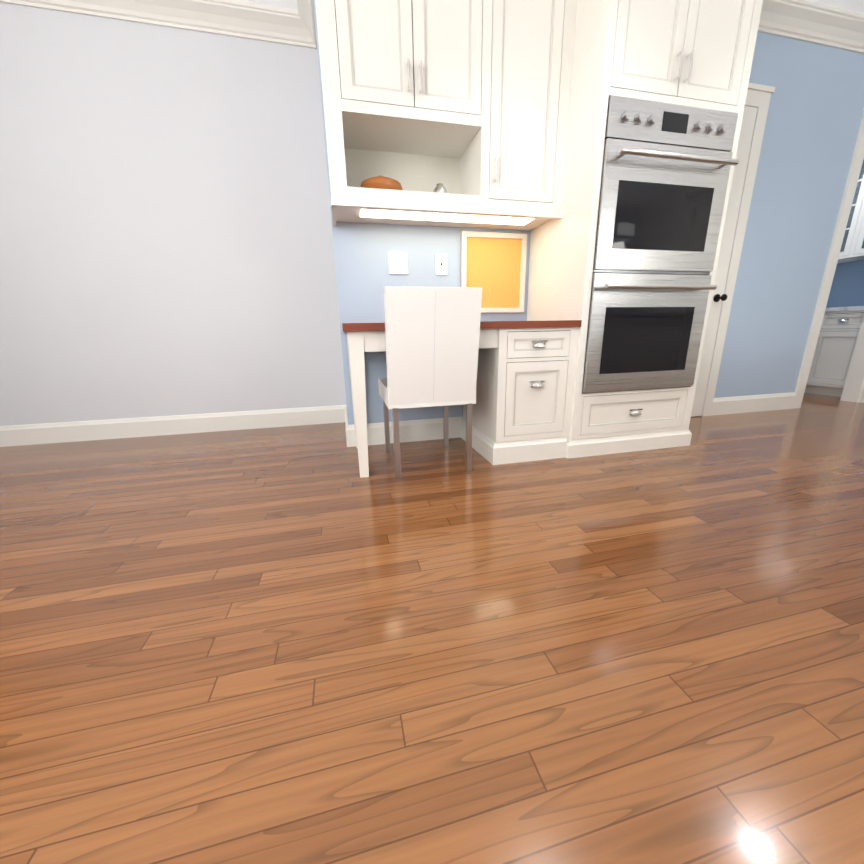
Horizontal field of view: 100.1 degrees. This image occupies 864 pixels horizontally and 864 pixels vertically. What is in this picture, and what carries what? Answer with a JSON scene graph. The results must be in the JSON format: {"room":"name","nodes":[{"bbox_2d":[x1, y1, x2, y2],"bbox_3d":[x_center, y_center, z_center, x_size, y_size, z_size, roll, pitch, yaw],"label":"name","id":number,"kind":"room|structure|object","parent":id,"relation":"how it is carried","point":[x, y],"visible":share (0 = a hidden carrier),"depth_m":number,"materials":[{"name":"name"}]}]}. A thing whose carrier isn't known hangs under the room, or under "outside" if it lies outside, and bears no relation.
{"room":"kitchen","nodes":[
{"label":"kitchen","id":0,"kind":"room"},
{"bbox_2d":[0,3,346,425],"bbox_3d":[-2.173,-1.244,2.254,3.260,2.770,0.750,-5,16,-13],"label":"wall","id":1,"kind":"structure","parent":0,"point":[166,243],"depth_m":2.54,"materials":[{"name":"white paint"}]},
{"bbox_2d":[0,0,316,48],"bbox_3d":[-2.247,-2.568,2.098,3.020,0.130,0.100,-5,16,-13],"label":"crown molding","id":2,"kind":"structure","parent":1,"relation":"attached to","point":[234,18],"depth_m":2.28,"materials":[{"name":"white wood"}]},
{"bbox_2d":[0,405,339,446],"bbox_3d":[-2.205,-0.042,2.830,3.020,0.150,0.020,-5,16,-13],"label":"baseboard","id":3,"kind":"structure","parent":1,"relation":"attached to","point":[76,431],"depth_m":2.84,"materials":[{"name":"white wood"}]},
{"bbox_2d":[292,0,315,39],"bbox_3d":[-0.737,-2.587,2.058,0.100,0.130,0.630,-5,16,-13],"label":"crown molding","id":4,"kind":"structure","parent":1,"relation":"attached to","point":[305,20],"depth_m":2.34,"materials":[{"name":"white wood"}]},
{"bbox_2d":[340,405,347,419],"bbox_3d":[-0.661,-0.068,2.812,0.020,0.150,0.720,-5,16,-13],"label":"baseboard","id":5,"kind":"structure","parent":1,"relation":"attached to","point":[343,408],"depth_m":3.14,"materials":[{"name":"white wood"}]},
{"bbox_2d":[0,392,863,863],"bbox_3d":[2.104,0.330,1.554,11.020,0.060,7.710,-5,16,-13],"label":"floor","id":6,"kind":"structure","parent":0,"point":[296,644],"depth_m":0.87,"materials":[{"name":"brown wood"}]},
{"bbox_2d":[378,287,481,478],"bbox_3d":[-0.044,-0.279,2.032,0.460,0.946,0.586,-5,16,-13],"label":"chair","id":7,"kind":"object","parent":6,"relation":"on","point":[432,334],"visible":1,"depth_m":1.75,"materials":[{"name":"white leather"}]},
{"bbox_2d":[461,328,578,464],"bbox_3d":[0.517,-0.273,2.327,0.470,0.755,0.609,-5,16,-13],"label":"base cabinet","id":8,"kind":"object","parent":6,"relation":"on","point":[521,412],"depth_m":2.05,"materials":[{"name":"paint"}]},
{"bbox_2d":[343,320,578,331],"bbox_3d":[0.124,-0.619,2.125,1.265,0.035,0.632,-5,16,-13],"label":"countertop","id":9,"kind":"structure","parent":8,"relation":"on","point":[529,323],"depth_m":1.87,"materials":[{"name":"brown wood"}]},
{"bbox_2d":[523,0,762,458],"bbox_3d":[1.144,-1.291,2.189,0.850,2.768,0.648,-5,16,-13],"label":"tall cabinet","id":10,"kind":"object","parent":6,"relation":"on","point":[591,145],"depth_m":1.90,"materials":[{"name":"paint"}]},
{"bbox_2d":[805,311,863,396],"bbox_3d":[4.518,-0.840,3.883,0.609,0.875,0.470,-5,16,-13],"label":"base cabinet","id":11,"kind":"object","parent":6,"relation":"on","point":[835,346],"depth_m":3.81,"materials":[{"name":"paint"}]},
{"bbox_2d":[825,307,863,310],"bbox_3d":[4.349,-1.444,4.371,0.627,0.040,1.770,-5,16,-13],"label":"countertop","id":12,"kind":"structure","parent":11,"relation":"on","point":[833,308],"depth_m":3.68,"materials":[{"name":"white stone"}]},
{"bbox_2d":[433,183,446,192],"bbox_3d":[0.045,-1.341,2.049,0.090,0.100,0.090,-5,16,-13],"label":"vase","id":13,"kind":"object","parent":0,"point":[439,188],"visible":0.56,"depth_m":2.01,"materials":[{"name":"silver metal"}]},
{"bbox_2d":[240,0,863,13],"bbox_3d":[2.049,-2.399,0.808,11.020,0.060,7.710,-5,16,-13],"label":"ceiling","id":14,"kind":"structure","parent":0,"point":[857,6],"depth_m":2.35,"materials":[{"name":"white paint"}]},
{"bbox_2d":[313,0,863,424],"bbox_3d":[2.192,-1.482,2.809,5.750,2.770,0.120,-5,16,-13],"label":"wall","id":15,"kind":"structure","parent":0,"point":[814,118],"depth_m":2.71,"materials":[{"name":"paint"}]},
{"bbox_2d":[340,417,461,446],"bbox_3d":[-0.181,-0.004,2.543,0.825,0.150,0.020,-5,16,-13],"label":"baseboard","id":16,"kind":"structure","parent":15,"relation":"attached to","point":[424,429],"depth_m":2.54,"materials":[{"name":"white wood"}]},
{"bbox_2d":[315,0,574,163],"bbox_3d":[0.066,-2.018,1.872,1.270,0.880,0.374,-5,16,-13],"label":"upper cabinet","id":17,"kind":"object","parent":15,"relation":"attached to","point":[405,79],"depth_m":1.77,"materials":[{"name":"paint"}]},
{"bbox_2d":[360,176,402,189],"bbox_3d":[-0.276,-1.325,1.973,0.236,0.120,0.236,-5,16,-13],"label":"bowl","id":18,"kind":"object","parent":17,"relation":"on","point":[380,182],"visible":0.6,"depth_m":1.88,"materials":[{"name":"brown wood"}]},
{"bbox_2d":[455,128,566,231],"bbox_3d":[0.453,-1.449,2.130,0.495,0.370,0.357,-5,16,-13],"label":"upper cabinet","id":19,"kind":"object","parent":15,"relation":"attached to","point":[504,180],"depth_m":1.97,"materials":[{"name":"paint"}]},
{"bbox_2d":[691,106,756,416],"bbox_3d":[1.984,-1.171,2.725,0.670,2.210,0.094,-5,16,-13],"label":"door","id":20,"kind":"structure","parent":15,"relation":"in","point":[719,296],"depth_m":2.77,"materials":[{"name":"white wood"}]},
{"bbox_2d":[702,83,774,415],"bbox_3d":[1.975,-1.236,2.740,0.880,2.340,0.032,-5,16,-13],"label":"door frame","id":21,"kind":"structure","parent":15,"relation":"attached to","point":[758,96],"depth_m":2.74,"materials":[{"name":"white wood"}]},
{"bbox_2d":[711,392,795,415],"bbox_3d":[2.875,-0.254,3.234,0.950,0.150,0.020,-5,16,-13],"label":"baseboard","id":22,"kind":"structure","parent":15,"relation":"attached to","point":[778,401],"depth_m":3.22,"materials":[{"name":"white wood"}]},
{"bbox_2d":[758,0,863,53],"bbox_3d":[3.222,-2.812,2.590,3.390,0.130,0.100,-5,16,-13],"label":"crown molding","id":23,"kind":"structure","parent":15,"relation":"attached to","point":[818,23],"depth_m":2.44,"materials":[{"name":"white wood"}]},
{"bbox_2d":[793,109,863,408],"bbox_3d":[3.769,-1.399,3.206,0.980,2.340,0.154,-5,16,-13],"label":"door frame","id":24,"kind":"structure","parent":15,"relation":"attached to","point":[853,390],"depth_m":3.14,"materials":[{"name":"white wood"}]},
{"bbox_2d":[826,260,863,307],"bbox_3d":[4.659,-1.999,4.517,0.120,2.770,2.200,-5,16,-13],"label":"wall","id":25,"kind":"structure","parent":0,"point":[847,288],"depth_m":4.10,"materials":[{"name":"blue paint"}]}
]}

